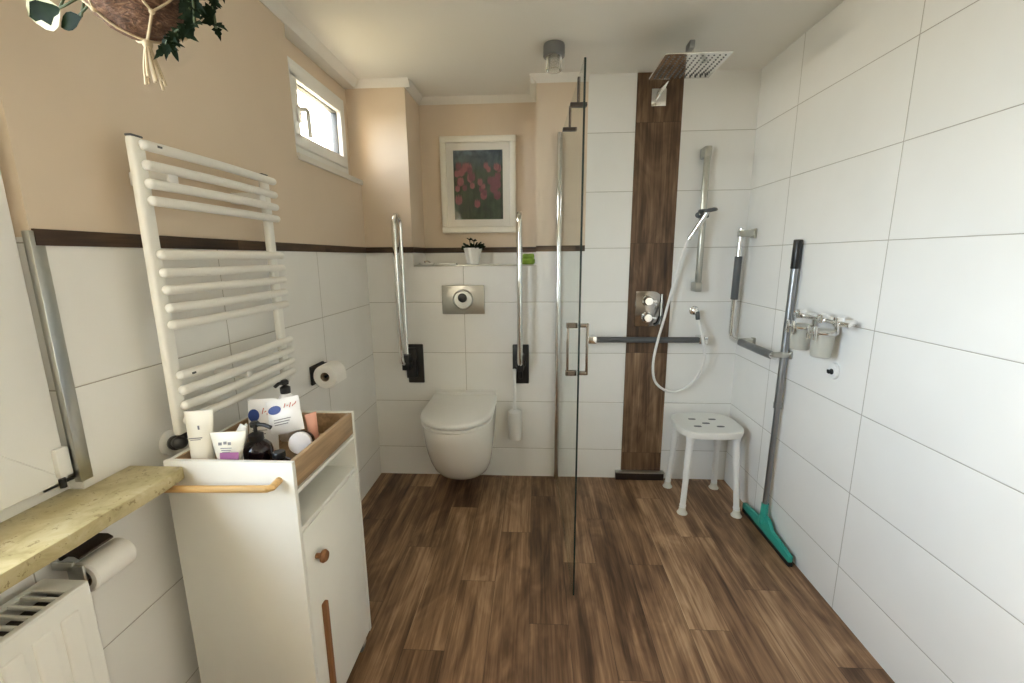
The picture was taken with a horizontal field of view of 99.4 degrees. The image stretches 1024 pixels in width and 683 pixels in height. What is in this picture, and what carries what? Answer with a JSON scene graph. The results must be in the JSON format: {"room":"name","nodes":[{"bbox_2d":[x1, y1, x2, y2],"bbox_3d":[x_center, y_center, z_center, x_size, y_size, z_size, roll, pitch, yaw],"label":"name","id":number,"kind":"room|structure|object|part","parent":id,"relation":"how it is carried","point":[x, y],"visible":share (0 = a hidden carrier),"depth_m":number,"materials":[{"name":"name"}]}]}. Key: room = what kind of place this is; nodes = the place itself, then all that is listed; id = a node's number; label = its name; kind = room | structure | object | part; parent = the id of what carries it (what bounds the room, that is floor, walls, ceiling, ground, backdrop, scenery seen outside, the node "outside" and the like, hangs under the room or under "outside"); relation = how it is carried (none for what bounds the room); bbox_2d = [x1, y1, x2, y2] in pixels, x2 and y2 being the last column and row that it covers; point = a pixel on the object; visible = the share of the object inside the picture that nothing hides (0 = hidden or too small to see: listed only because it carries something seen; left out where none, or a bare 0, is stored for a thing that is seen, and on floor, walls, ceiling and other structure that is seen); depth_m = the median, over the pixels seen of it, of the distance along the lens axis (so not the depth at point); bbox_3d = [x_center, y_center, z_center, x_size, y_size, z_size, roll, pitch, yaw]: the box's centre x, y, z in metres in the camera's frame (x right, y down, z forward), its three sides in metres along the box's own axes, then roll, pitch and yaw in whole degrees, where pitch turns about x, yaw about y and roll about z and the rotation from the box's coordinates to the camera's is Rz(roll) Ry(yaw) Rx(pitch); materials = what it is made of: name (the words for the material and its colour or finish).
{"room":"bathroom","nodes":[
{"label":"bathroom","id":0,"kind":"room"},
{"bbox_2d":[0,0,381,682],"bbox_3d":[-1.119,0.088,0.666,0.353,2.270,3.850,0,11,3],"label":"wall","id":1,"kind":"structure","parent":0,"point":[69,100],"depth_m":1.12,"materials":[{"name":"beige paint"}]},
{"bbox_2d":[0,579,110,682],"bbox_3d":[-0.901,0.851,0.338,0.121,0.575,1.141,0,11,3],"label":"panel radiator","id":2,"kind":"object","parent":1,"relation":"attached to","point":[49,632],"visible":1,"depth_m":0.79,"materials":[{"name":"white metal"}]},
{"bbox_3d":[-0.934,0.854,0.338,0.012,0.569,1.136,0,11,3],"label":"panel","id":3,"kind":"part","parent":2,"relation":"part of","materials":[{"name":"white metal"}]},
{"bbox_2d":[0,579,87,646],"bbox_3d":[-0.895,0.573,0.282,0.094,0.009,1.138,0,11,3],"label":"grille","id":4,"kind":"object","parent":2,"relation":"attached to","point":[71,591],"depth_m":0.78,"materials":[{"name":"white metal"}]},
{"bbox_2d":[21,230,92,481],"bbox_3d":[-0.933,0.042,0.895,0.016,0.526,0.026,0,11,3],"label":"grab bar","id":5,"kind":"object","parent":1,"relation":"attached to","point":[37,258],"depth_m":0.89,"materials":[{"name":"metal"}]},
{"bbox_2d":[50,533,112,580],"bbox_3d":[-0.892,0.457,0.918,0.072,0.103,0.095,0,11,3],"label":"holder","id":6,"kind":"object","parent":1,"relation":"attached to","point":[75,572],"visible":0.55,"depth_m":0.89,"materials":[{"name":"black plastic"}]},
{"bbox_3d":[-0.890,0.471,0.921,0.067,0.074,0.095,0,11,3],"label":"arm","id":7,"kind":"part","parent":6,"relation":"part of","materials":[{"name":"metal"}]},
{"bbox_2d":[75,538,136,591],"bbox_3d":[-0.874,0.476,0.930,0.068,0.068,0.090,0,11,3],"label":"toilet roll","id":8,"kind":"object","parent":6,"relation":"on","point":[114,556],"visible":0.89,"depth_m":0.92,"materials":[{"name":"paper"}]},
{"bbox_2d":[0,170,183,593],"bbox_3d":[-0.950,-0.121,0.130,0.242,1.236,1.638,0,11,3],"label":"window","id":9,"kind":"structure","parent":1,"relation":"in","point":[42,519],"depth_m":0.84,"materials":[{"name":"white plastic"}]},
{"bbox_3d":[-1.022,-0.139,0.132,0.069,1.152,1.400,0,11,3],"label":"sash","id":10,"kind":"part","parent":9,"relation":"part of","materials":[{"name":"white plastic"}]},
{"bbox_3d":[-1.036,-0.127,0.131,0.070,1.225,1.432,0,11,3],"label":"frame","id":11,"kind":"part","parent":9,"relation":"part of","materials":[{"name":"white plastic"}]},
{"bbox_3d":[-0.920,0.469,0.243,0.192,0.032,1.638,0,11,3],"label":"sill","id":12,"kind":"part","parent":9,"relation":"part of","materials":[{"name":"yellow stone"}]},
{"bbox_2d":[31,228,366,252],"bbox_3d":[-0.893,-0.364,1.670,0.026,0.032,1.685,0,11,3],"label":"trim","id":13,"kind":"structure","parent":1,"relation":"attached to","point":[45,237],"depth_m":1.15,"materials":[{"name":"tile"}]},
{"bbox_2d":[124,133,296,454],"bbox_3d":[-0.850,-0.122,1.283,0.114,0.788,0.527,0,11,3],"label":"towel radiator","id":14,"kind":"object","parent":1,"relation":"attached to","point":[145,175],"visible":0.99,"depth_m":1.13,"materials":[{"name":"white metal"}]},
{"bbox_3d":[-0.845,-0.112,1.041,0.020,0.707,0.035,0,11,3],"label":"post","id":15,"kind":"part","parent":14,"relation":"part of","materials":[{"name":"white metal"}]},
{"bbox_3d":[-0.820,-0.202,1.500,0.020,0.707,0.035,0,11,3],"label":"post","id":16,"kind":"part","parent":14,"relation":"part of","materials":[{"name":"white metal"}]},
{"bbox_2d":[259,0,357,88],"bbox_3d":[-0.960,-1.008,0.444,0.089,0.036,3.850,0,11,3],"label":"trim","id":17,"kind":"structure","parent":1,"relation":"attached to","point":[296,32],"depth_m":1.88,"materials":[{"name":"white paint"}]},
{"bbox_2d":[309,361,328,385],"bbox_3d":[-0.834,0.141,1.933,0.076,0.084,0.118,0,11,3],"label":"holder","id":18,"kind":"object","parent":1,"relation":"attached to","point":[312,368],"visible":0.28,"depth_m":1.89,"materials":[{"name":"black plastic"}]},
{"bbox_2d":[313,360,346,387],"bbox_3d":[-0.803,0.144,1.915,0.104,0.104,0.098,0,11,3],"label":"toilet roll","id":19,"kind":"object","parent":18,"relation":"on","point":[336,371],"visible":1,"depth_m":1.87,"materials":[{"name":"paper"}]},
{"bbox_2d":[287,56,362,184],"bbox_3d":[-0.902,-1.018,2.063,0.117,0.424,0.662,0,11,3],"label":"window","id":20,"kind":"structure","parent":1,"relation":"in","point":[309,151],"depth_m":2.02,"materials":[{"name":"white plastic"}]},
{"bbox_3d":[-0.882,-0.935,1.846,0.052,0.125,0.030,0,11,3],"label":"handle","id":21,"kind":"part","parent":20,"relation":"part of","materials":[{"name":"white plastic"}]},
{"bbox_3d":[-0.921,-1.040,2.058,0.050,0.319,0.521,0,11,3],"label":"sash","id":22,"kind":"part","parent":20,"relation":"part of","materials":[{"name":"white plastic"}]},
{"bbox_3d":[-0.887,-0.823,2.100,0.075,0.026,0.662,0,11,3],"label":"sill","id":23,"kind":"part","parent":20,"relation":"part of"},
{"bbox_2d":[345,69,761,479],"bbox_3d":[0.267,-0.319,2.704,2.355,2.270,0.450,0,11,3],"label":"wall","id":24,"kind":"structure","parent":0,"point":[394,140],"depth_m":2.50,"materials":[{"name":"white tile"}]},
{"bbox_2d":[391,213,424,382],"bbox_3d":[-0.611,-0.221,2.465,0.090,0.978,0.195,5,12,27],"label":"grab rail","id":25,"kind":"object","parent":24,"relation":"attached to","point":[411,358],"visible":1,"depth_m":2.44,"materials":[{"name":"silver metal"}]},
{"bbox_3d":[-0.620,-0.277,2.415,0.027,0.848,0.130,0,11,3],"label":"rail","id":26,"kind":"part","parent":25,"relation":"part of","materials":[{"name":"silver metal"}]},
{"bbox_3d":[-0.575,0.132,2.598,0.096,0.236,0.017,0,11,3],"label":"wall plate","id":27,"kind":"part","parent":25,"relation":"part of","materials":[{"name":"black plastic"}]},
{"bbox_2d":[419,261,434,264],"bbox_3d":[-0.500,-0.462,2.550,0.096,0.026,0.096,0,11,3],"label":"soap dish","id":28,"kind":"object","parent":24,"relation":"attached to","point":[424,262],"visible":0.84,"depth_m":2.52,"materials":[{"name":"white ceramic"}]},
{"bbox_3d":[-0.500,-0.456,2.551,0.096,0.014,0.096,0,11,3],"label":"dish","id":29,"kind":"part","parent":28,"relation":"part of","materials":[{"name":"white ceramic"}]},
{"bbox_2d":[439,263,457,264],"bbox_3d":[-0.371,-0.451,2.528,0.100,0.011,0.063,0,11,3],"label":"soap tray","id":30,"kind":"object","parent":24,"relation":"on","point":[439,263],"visible":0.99,"depth_m":2.50,"materials":[{"name":"white ceramic"}]},
{"bbox_2d":[420,390,496,479],"bbox_3d":[-0.286,0.561,2.394,0.376,0.442,0.551,0,11,3],"label":"toilet","id":31,"kind":"object","parent":24,"relation":"attached to","point":[458,425],"visible":1,"depth_m":2.23,"materials":[{"name":"white ceramic"}]},
{"bbox_3d":[-0.289,0.372,2.323,0.376,0.030,0.484,0,11,3],"label":"lid","id":32,"kind":"part","parent":31,"relation":"part of","materials":[{"name":"white plastic"}]},
{"bbox_3d":[-0.289,0.397,2.330,0.372,0.015,0.476,0,11,3],"label":"seat","id":33,"kind":"part","parent":31,"relation":"part of","materials":[{"name":"white plastic"}]},
{"bbox_2d":[442,285,484,313],"bbox_3d":[-0.282,-0.242,2.509,0.247,0.168,0.020,0,11,3],"label":"flush plate","id":34,"kind":"object","parent":24,"relation":"attached to","point":[456,299],"visible":1,"depth_m":2.50,"materials":[{"name":"metal"}]},
{"bbox_2d":[355,72,589,105],"bbox_3d":[-0.217,-1.397,2.418,1.249,0.036,0.321,0,11,3],"label":"trim","id":35,"kind":"structure","parent":24,"relation":"attached to","point":[535,78],"depth_m":2.38,"materials":[{"name":"white paint"}]},
{"bbox_2d":[461,238,485,264],"bbox_3d":[-0.230,-0.534,2.566,0.150,0.155,0.146,0,11,3],"label":"potted plant","id":36,"kind":"object","parent":24,"relation":"on","point":[472,253],"visible":1,"depth_m":2.53,"materials":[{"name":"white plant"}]},
{"bbox_3d":[-0.231,-0.504,2.567,0.112,0.097,0.112,0,11,3],"label":"pot","id":37,"kind":"part","parent":36,"relation":"part of","materials":[{"name":"white ceramic"}]},
{"bbox_2d":[414,264,535,266],"bbox_3d":[-0.215,-0.434,2.478,0.702,0.008,0.008,0,11,3],"label":"trim","id":38,"kind":"structure","parent":24,"relation":"attached to","point":[522,264],"depth_m":2.48,"materials":[{"name":"metal"}]},
{"bbox_2d":[366,245,584,252],"bbox_3d":[-0.209,-0.550,2.599,1.249,0.032,0.293,0,11,3],"label":"trim","id":39,"kind":"structure","parent":24,"relation":"attached to","point":[563,247],"depth_m":2.56,"materials":[{"name":"tile"}]},
{"bbox_2d":[439,135,515,232],"bbox_3d":[-0.205,-0.954,2.651,0.461,0.565,0.028,0,11,3],"label":"picture frame","id":40,"kind":"object","parent":24,"relation":"attached to","point":[478,172],"visible":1,"depth_m":2.65,"materials":[{"name":"white wood"}]},
{"bbox_2d":[453,149,502,219],"bbox_3d":[-0.206,-0.955,2.650,0.300,0.403,0.005,0,11,3],"label":"print","id":41,"kind":"object","parent":40,"relation":"attached to","point":[477,173],"depth_m":2.65},
{"bbox_2d":[508,369,521,440],"bbox_3d":[0.018,0.368,2.568,0.084,0.433,0.103,0,11,3],"label":"toilet brush","id":42,"kind":"object","parent":24,"relation":"attached to","point":[514,415],"visible":1,"depth_m":2.55,"materials":[{"name":"white plastic"}]},
{"bbox_3d":[0.015,0.300,2.545,0.072,0.290,0.072,0,11,3],"label":"handle","id":43,"kind":"part","parent":42,"relation":"part of","materials":[{"name":"white plastic"}]},
{"bbox_2d":[513,211,528,382],"bbox_3d":[0.045,-0.216,2.415,0.096,0.978,0.177,0,11,3],"label":"grab rail","id":44,"kind":"object","parent":24,"relation":"attached to","point":[520,350],"visible":0.97,"depth_m":2.37,"materials":[{"name":"silver metal"}]},
{"bbox_3d":[0.043,-0.276,2.379,0.027,0.848,0.130,0,11,3],"label":"rail","id":45,"kind":"part","parent":44,"relation":"part of","materials":[{"name":"silver metal"}]},
{"bbox_3d":[0.052,0.133,2.564,0.096,0.236,0.017,0,11,3],"label":"wall plate","id":46,"kind":"part","parent":44,"relation":"part of","materials":[{"name":"black plastic"}]},
{"bbox_2d":[522,254,534,263],"bbox_3d":[0.093,-0.477,2.510,0.080,0.061,0.088,0,11,3],"label":"folded cloth","id":47,"kind":"object","parent":24,"relation":"on","point":[527,258],"visible":0.83,"depth_m":2.47,"materials":[{"name":"green fabric"}]},
{"bbox_2d":[554,57,588,594],"bbox_3d":[0.262,-0.042,2.026,0.082,1.984,0.981,0,11,3],"label":"shower door","id":48,"kind":"structure","parent":24,"relation":"attached to","point":[578,104],"depth_m":1.82,"materials":[{"name":"clear glass"}]},
{"bbox_3d":[0.238,0.029,1.591,0.082,0.196,0.021,0,11,3],"label":"handle","id":49,"kind":"part","parent":48,"relation":"part of","materials":[{"name":"silver metal"}]},
{"bbox_2d":[589,335,707,343],"bbox_3d":[0.760,-0.014,2.462,0.660,0.042,0.084,0,11,3],"label":"grab rail","id":50,"kind":"object","parent":24,"relation":"attached to","point":[593,339],"visible":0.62,"depth_m":2.43,"materials":[{"name":"grey metal"}]},
{"bbox_2d":[634,291,662,326],"bbox_3d":[0.775,-0.180,2.438,0.156,0.202,0.058,0,11,3],"label":"shower mixer","id":51,"kind":"object","parent":24,"relation":"attached to","point":[647,303],"visible":0.98,"depth_m":2.45,"materials":[{"name":"silver metal"}]},
{"bbox_3d":[0.763,-0.134,2.442,0.062,0.062,0.047,0,11,3],"label":"knob","id":52,"kind":"part","parent":51,"relation":"part of","materials":[{"name":"silver metal"}]},
{"bbox_3d":[0.762,-0.226,2.424,0.062,0.062,0.047,0,11,3],"label":"knob","id":53,"kind":"part","parent":51,"relation":"part of","materials":[{"name":"silver metal"}]},
{"bbox_2d":[654,294,662,325],"bbox_3d":[0.825,-0.175,2.445,0.042,0.182,0.011,-2,11,-6],"label":"scraper","id":54,"kind":"object","parent":51,"relation":"hanging from","point":[659,319],"visible":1,"depth_m":2.44,"materials":[{"name":"plastic"}]},
{"bbox_3d":[0.839,-0.181,2.445,0.015,0.170,0.010,-4,12,-19],"label":"handle","id":55,"kind":"part","parent":54,"relation":"part of","materials":[{"name":"metal"}]},
{"bbox_2d":[621,72,683,470],"bbox_3d":[0.777,-0.300,2.452,0.237,2.218,0.014,0,11,3],"label":"wood wall panel","id":56,"kind":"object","parent":24,"relation":"attached to","point":[657,129],"depth_m":2.41,"materials":[{"name":"brown wood"}]},
{"bbox_2d":[649,40,732,106],"bbox_3d":[0.746,-1.215,1.974,0.261,0.091,0.584,0,11,3],"label":"shower","id":57,"kind":"object","parent":24,"relation":"attached to","point":[689,64],"visible":1,"depth_m":1.81,"materials":[{"name":"silver metal"}]},
{"bbox_3d":[0.762,-1.267,2.255,0.076,0.085,0.014,0,11,3],"label":"wall plate","id":58,"kind":"part","parent":57,"relation":"part of","materials":[{"name":"silver metal"}]},
{"bbox_3d":[0.751,-1.225,2.020,0.036,0.062,0.468,0,11,3],"label":"arm","id":59,"kind":"part","parent":57,"relation":"part of","materials":[{"name":"silver metal"}]},
{"bbox_3d":[0.731,-1.208,1.778,0.022,0.030,0.055,0,11,3],"label":"arm","id":60,"kind":"part","parent":57,"relation":"part of","materials":[{"name":"metal"}]},
{"bbox_2d":[689,306,699,319],"bbox_3d":[1.030,-0.160,2.432,0.054,0.073,0.059,0,11,3],"label":"outlet","id":61,"kind":"object","parent":24,"relation":"attached to","point":[694,310],"visible":1,"depth_m":2.42,"materials":[{"name":"silver metal"}]},
{"bbox_2d":[691,146,711,291],"bbox_3d":[1.007,-0.639,2.302,0.066,0.748,0.138,5,12,24],"label":"shower rail","id":62,"kind":"object","parent":24,"relation":"attached to","point":[705,152],"visible":0.9,"depth_m":2.29,"materials":[{"name":"metal"}]},
{"bbox_2d":[652,207,717,392],"bbox_3d":[0.923,-0.189,2.340,0.291,1.014,0.155,0,11,3],"label":"shower hose","id":63,"kind":"object","parent":62,"relation":"hanging from","point":[706,213],"visible":1,"depth_m":2.39,"materials":[{"name":"silver metal"}]},
{"bbox_3d":[0.964,-0.600,2.244,0.102,0.147,0.026,7,13,34],"label":"handle","id":64,"kind":"part","parent":63,"relation":"part of","materials":[{"name":"silver metal"}]},
{"bbox_3d":[1.014,-0.640,2.309,0.034,0.740,0.034,0,11,3],"label":"rail","id":65,"kind":"part","parent":62,"relation":"part of","materials":[{"name":"metal"}]},
{"bbox_2d":[279,0,843,96],"bbox_3d":[0.161,-1.110,0.515,2.540,0.120,4.550,0,11,3],"label":"ceiling","id":66,"kind":"structure","parent":0,"point":[444,47],"depth_m":1.84,"materials":[{"name":"white paint"}]},
{"bbox_2d":[26,0,227,90],"bbox_3d":[-0.612,-0.739,0.659,0.328,0.650,0.164,3,11,17],"label":"hanging planter","id":67,"kind":"object","parent":66,"relation":"hanging from","point":[165,23],"visible":1,"depth_m":0.69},
{"bbox_2d":[543,40,564,73],"bbox_3d":[0.188,-1.271,1.946,0.096,0.107,0.096,0,11,3],"label":"ceiling lamp","id":68,"kind":"object","parent":66,"relation":"attached to","point":[553,50],"visible":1,"depth_m":1.92,"materials":[{"name":"metal"}]},
{"bbox_2d":[346,473,894,682],"bbox_3d":[0.050,1.236,0.978,2.800,0.120,4.550,0,11,3],"label":"floor","id":69,"kind":"structure","parent":0,"point":[470,580],"depth_m":1.78,"materials":[{"name":"brown wood"}]},
{"bbox_2d":[163,410,370,682],"bbox_3d":[-0.653,0.683,1.269,0.350,0.866,0.403,0,11,3],"label":"cabinet","id":70,"kind":"object","parent":69,"relation":"on","point":[272,555],"visible":0.94,"depth_m":1.12,"materials":[{"name":"white wood"}]},
{"bbox_2d":[184,410,214,458],"bbox_3d":[-0.783,0.259,1.089,0.064,0.172,0.048,0,11,3],"label":"tube","id":71,"kind":"object","parent":70,"relation":"in","point":[199,423],"visible":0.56,"depth_m":1.08,"materials":[{"name":"white plastic"}]},
{"bbox_3d":[-0.820,0.648,1.295,0.010,0.802,0.330,0,11,3],"label":"panel","id":72,"kind":"part","parent":70,"relation":"part of","materials":[{"name":"wood"}]},
{"bbox_2d":[209,431,246,459],"bbox_3d":[-0.712,0.287,1.085,0.089,0.118,0.045,0,11,3],"label":"tube","id":73,"kind":"object","parent":70,"relation":"on","point":[227,445],"visible":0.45,"depth_m":1.08,"materials":[{"name":"white plastic"}]},
{"bbox_3d":[-0.677,0.681,1.118,0.320,0.804,0.014,0,11,3],"label":"panel","id":74,"kind":"part","parent":70,"relation":"part of","materials":[{"name":"white wood"}]},
{"bbox_2d":[236,423,247,445],"bbox_3d":[-0.725,0.273,1.144,0.070,0.121,0.025,0,11,3],"label":"tissue","id":75,"kind":"object","parent":70,"relation":"in","point":[241,427],"visible":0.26,"depth_m":1.13,"materials":[{"name":"paper"}]},
{"bbox_2d":[242,420,273,459],"bbox_3d":[-0.666,0.271,1.136,0.077,0.130,0.072,-7,13,-30],"label":"pump bottle","id":76,"kind":"object","parent":70,"relation":"on","point":[257,447],"visible":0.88,"depth_m":1.12,"materials":[{"name":"black plastic"}]},
{"bbox_2d":[174,413,346,460],"bbox_3d":[-0.671,0.292,1.217,0.294,0.073,0.330,0,11,3],"label":"tray","id":77,"kind":"object","parent":70,"relation":"on","point":[332,427],"depth_m":1.24,"materials":[{"name":"brown wood"}]},
{"bbox_2d":[247,398,278,449],"bbox_3d":[-0.717,0.240,1.249,0.095,0.149,0.043,0,11,3],"label":"packet","id":78,"kind":"object","parent":70,"relation":"on","point":[257,410],"visible":0.52,"depth_m":1.24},
{"bbox_2d":[272,449,290,459],"bbox_3d":[-0.601,0.310,1.124,0.051,0.055,0.051,0,11,3],"label":"dropper bottle","id":79,"kind":"object","parent":70,"relation":"on","point":[280,454],"visible":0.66,"depth_m":1.11,"materials":[{"name":"black plastic"}]},
{"bbox_2d":[273,379,300,441],"bbox_3d":[-0.681,0.207,1.316,0.058,0.186,0.061,0,11,3],"label":"soap dispenser","id":80,"kind":"object","parent":70,"relation":"on","point":[285,390],"visible":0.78,"depth_m":1.30,"materials":[{"name":"black plastic"}]},
{"bbox_2d":[279,393,300,441],"bbox_3d":[-0.681,0.225,1.321,0.058,0.150,0.058,0,11,3],"label":"packet","id":81,"kind":"object","parent":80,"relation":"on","point":[285,437],"depth_m":1.30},
{"bbox_2d":[288,430,314,453],"bbox_3d":[-0.591,0.284,1.220,0.066,0.071,0.063,-3,11,-13],"label":"jar","id":82,"kind":"object","parent":70,"relation":"on","point":[298,441],"visible":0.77,"depth_m":1.20,"materials":[{"name":"white plastic"}]},
{"bbox_2d":[265,395,304,435],"bbox_3d":[-0.642,0.209,1.226,0.108,0.110,0.040,-2,11,-7],"label":"packet","id":83,"kind":"object","parent":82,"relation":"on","point":[284,414],"visible":1,"depth_m":1.22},
{"bbox_2d":[304,412,318,438],"bbox_3d":[-0.575,0.259,1.260,0.031,0.105,0.033,0,11,3],"label":"tube","id":84,"kind":"object","parent":70,"relation":"on","point":[311,418],"visible":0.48,"depth_m":1.25,"materials":[{"name":"plastic"}]},
{"bbox_2d":[290,413,352,485],"bbox_3d":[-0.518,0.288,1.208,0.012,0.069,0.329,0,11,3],"label":"tray","id":85,"kind":"object","parent":70,"relation":"on","point":[312,459],"depth_m":1.17,"materials":[{"name":"brown wood"}]},
{"bbox_3d":[-0.500,0.565,1.143,0.031,0.034,0.034,0,11,3],"label":"knob","id":86,"kind":"part","parent":70,"relation":"part of","materials":[{"name":"brown wood"}]},
{"bbox_2d":[298,435,353,492],"bbox_3d":[-0.664,0.334,1.225,0.307,0.010,0.330,0,11,3],"label":"shelf","id":87,"kind":"object","parent":70,"relation":"attached to","point":[350,438],"depth_m":1.19,"materials":[{"name":"white wood"}]},
{"bbox_2d":[298,466,354,530],"bbox_3d":[-0.665,0.438,1.245,0.304,0.012,0.330,0,11,3],"label":"shelf","id":88,"kind":"object","parent":70,"relation":"attached to","point":[319,494],"depth_m":1.25,"materials":[{"name":"white wood"}]},
{"bbox_3d":[-0.658,0.615,1.455,0.320,0.804,0.014,0,11,3],"label":"panel","id":89,"kind":"part","parent":70,"relation":"part of","materials":[{"name":"white wood"}]},
{"bbox_3d":[-0.515,0.743,1.296,0.015,0.604,0.326,0,11,3],"label":"door","id":90,"kind":"part","parent":70,"relation":"part of","materials":[{"name":"white wood"}]},
{"bbox_2d":[615,470,663,479],"bbox_3d":[0.776,0.817,2.649,0.292,0.054,0.033,0,11,3],"label":"shower drain","id":91,"kind":"object","parent":69,"relation":"on","point":[619,474],"visible":1,"depth_m":2.64,"materials":[{"name":"metal"}]},
{"bbox_2d":[663,412,743,518],"bbox_3d":[1.053,0.663,2.383,0.346,0.452,0.351,0,11,3],"label":"stool","id":92,"kind":"object","parent":69,"relation":"on","point":[716,427],"visible":1,"depth_m":2.29,"materials":[{"name":"plastic"}]},
{"bbox_3d":[0.938,0.639,2.514,0.071,0.417,0.057,0,11,3],"label":"leg","id":93,"kind":"part","parent":92,"relation":"part of","materials":[{"name":"white plastic"}]},
{"bbox_3d":[0.923,0.684,2.286,0.051,0.420,0.098,7,13,33],"label":"leg","id":94,"kind":"part","parent":92,"relation":"part of","materials":[{"name":"white plastic"}]},
{"bbox_3d":[1.055,0.458,2.362,0.342,0.040,0.314,0,11,3],"label":"seat","id":95,"kind":"part","parent":92,"relation":"part of","materials":[{"name":"plastic"}]},
{"bbox_3d":[1.174,0.641,2.499,0.052,0.415,0.052,0,11,3],"label":"leg","id":96,"kind":"part","parent":92,"relation":"part of","materials":[{"name":"white plastic"}]},
{"bbox_3d":[1.164,0.685,2.267,0.052,0.420,0.102,0,11,3],"label":"leg","id":97,"kind":"part","parent":92,"relation":"part of","materials":[{"name":"white plastic"}]},
{"bbox_2d":[742,239,802,566],"bbox_3d":[1.225,0.256,1.972,0.053,1.403,0.430,0,11,3],"label":"squeegee","id":98,"kind":"object","parent":69,"relation":"on","point":[762,522],"visible":1,"depth_m":1.98,"materials":[{"name":"teal plastic"}]},
{"bbox_2d":[758,502,768,524],"bbox_3d":[1.223,0.833,2.106,0.037,0.106,0.038,0,11,3],"label":"socket","id":99,"kind":"object","parent":98,"relation":"attached to","point":[764,509],"depth_m":2.09,"materials":[{"name":"teal plastic"}]},
{"bbox_3d":[1.226,0.930,2.103,0.019,0.028,0.428,0,11,3],"label":"rubber blade","id":100,"kind":"part","parent":98,"relation":"part of","materials":[{"name":"black plastic"}]},
{"bbox_2d":[724,0,1023,682],"bbox_3d":[1.251,0.095,0.536,0.150,2.270,3.850,0,11,3],"label":"wall","id":101,"kind":"structure","parent":0,"point":[889,138],"depth_m":1.37,"materials":[{"name":"white tile"}]},
{"bbox_2d":[728,228,792,359],"bbox_3d":[1.218,-0.254,2.119,0.089,0.605,0.483,0,11,3],"label":"grab rail","id":102,"kind":"object","parent":101,"relation":"attached to","point":[748,343],"visible":0.98,"depth_m":2.28,"materials":[{"name":"silver metal"}]},
{"bbox_2d":[785,309,857,340],"bbox_3d":[1.180,-0.061,1.665,0.114,0.093,0.325,0,11,3],"label":"rack","id":103,"kind":"object","parent":101,"relation":"attached to","point":[837,322],"visible":0.96,"depth_m":1.63,"materials":[{"name":"silver metal"}]},
{"bbox_2d":[789,322,812,350],"bbox_3d":[1.178,-0.020,1.772,0.076,0.105,0.076,0,11,3],"label":"glass cup","id":104,"kind":"object","parent":103,"relation":"in","point":[798,341],"visible":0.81,"depth_m":1.75,"materials":[{"name":"white glass"}]},
{"bbox_2d":[810,328,835,357],"bbox_3d":[1.170,0.006,1.638,0.076,0.105,0.076,0,11,3],"label":"glass cup","id":105,"kind":"object","parent":103,"relation":"in","point":[822,347],"visible":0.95,"depth_m":1.61,"materials":[{"name":"white glass"}]},
{"bbox_2d":[827,363,839,378],"bbox_3d":[1.221,0.113,1.660,0.031,0.064,0.048,0,11,3],"label":"wall hook","id":106,"kind":"object","parent":101,"relation":"attached to","point":[833,370],"visible":1,"depth_m":1.65,"materials":[{"name":"white plastic"}]}
]}

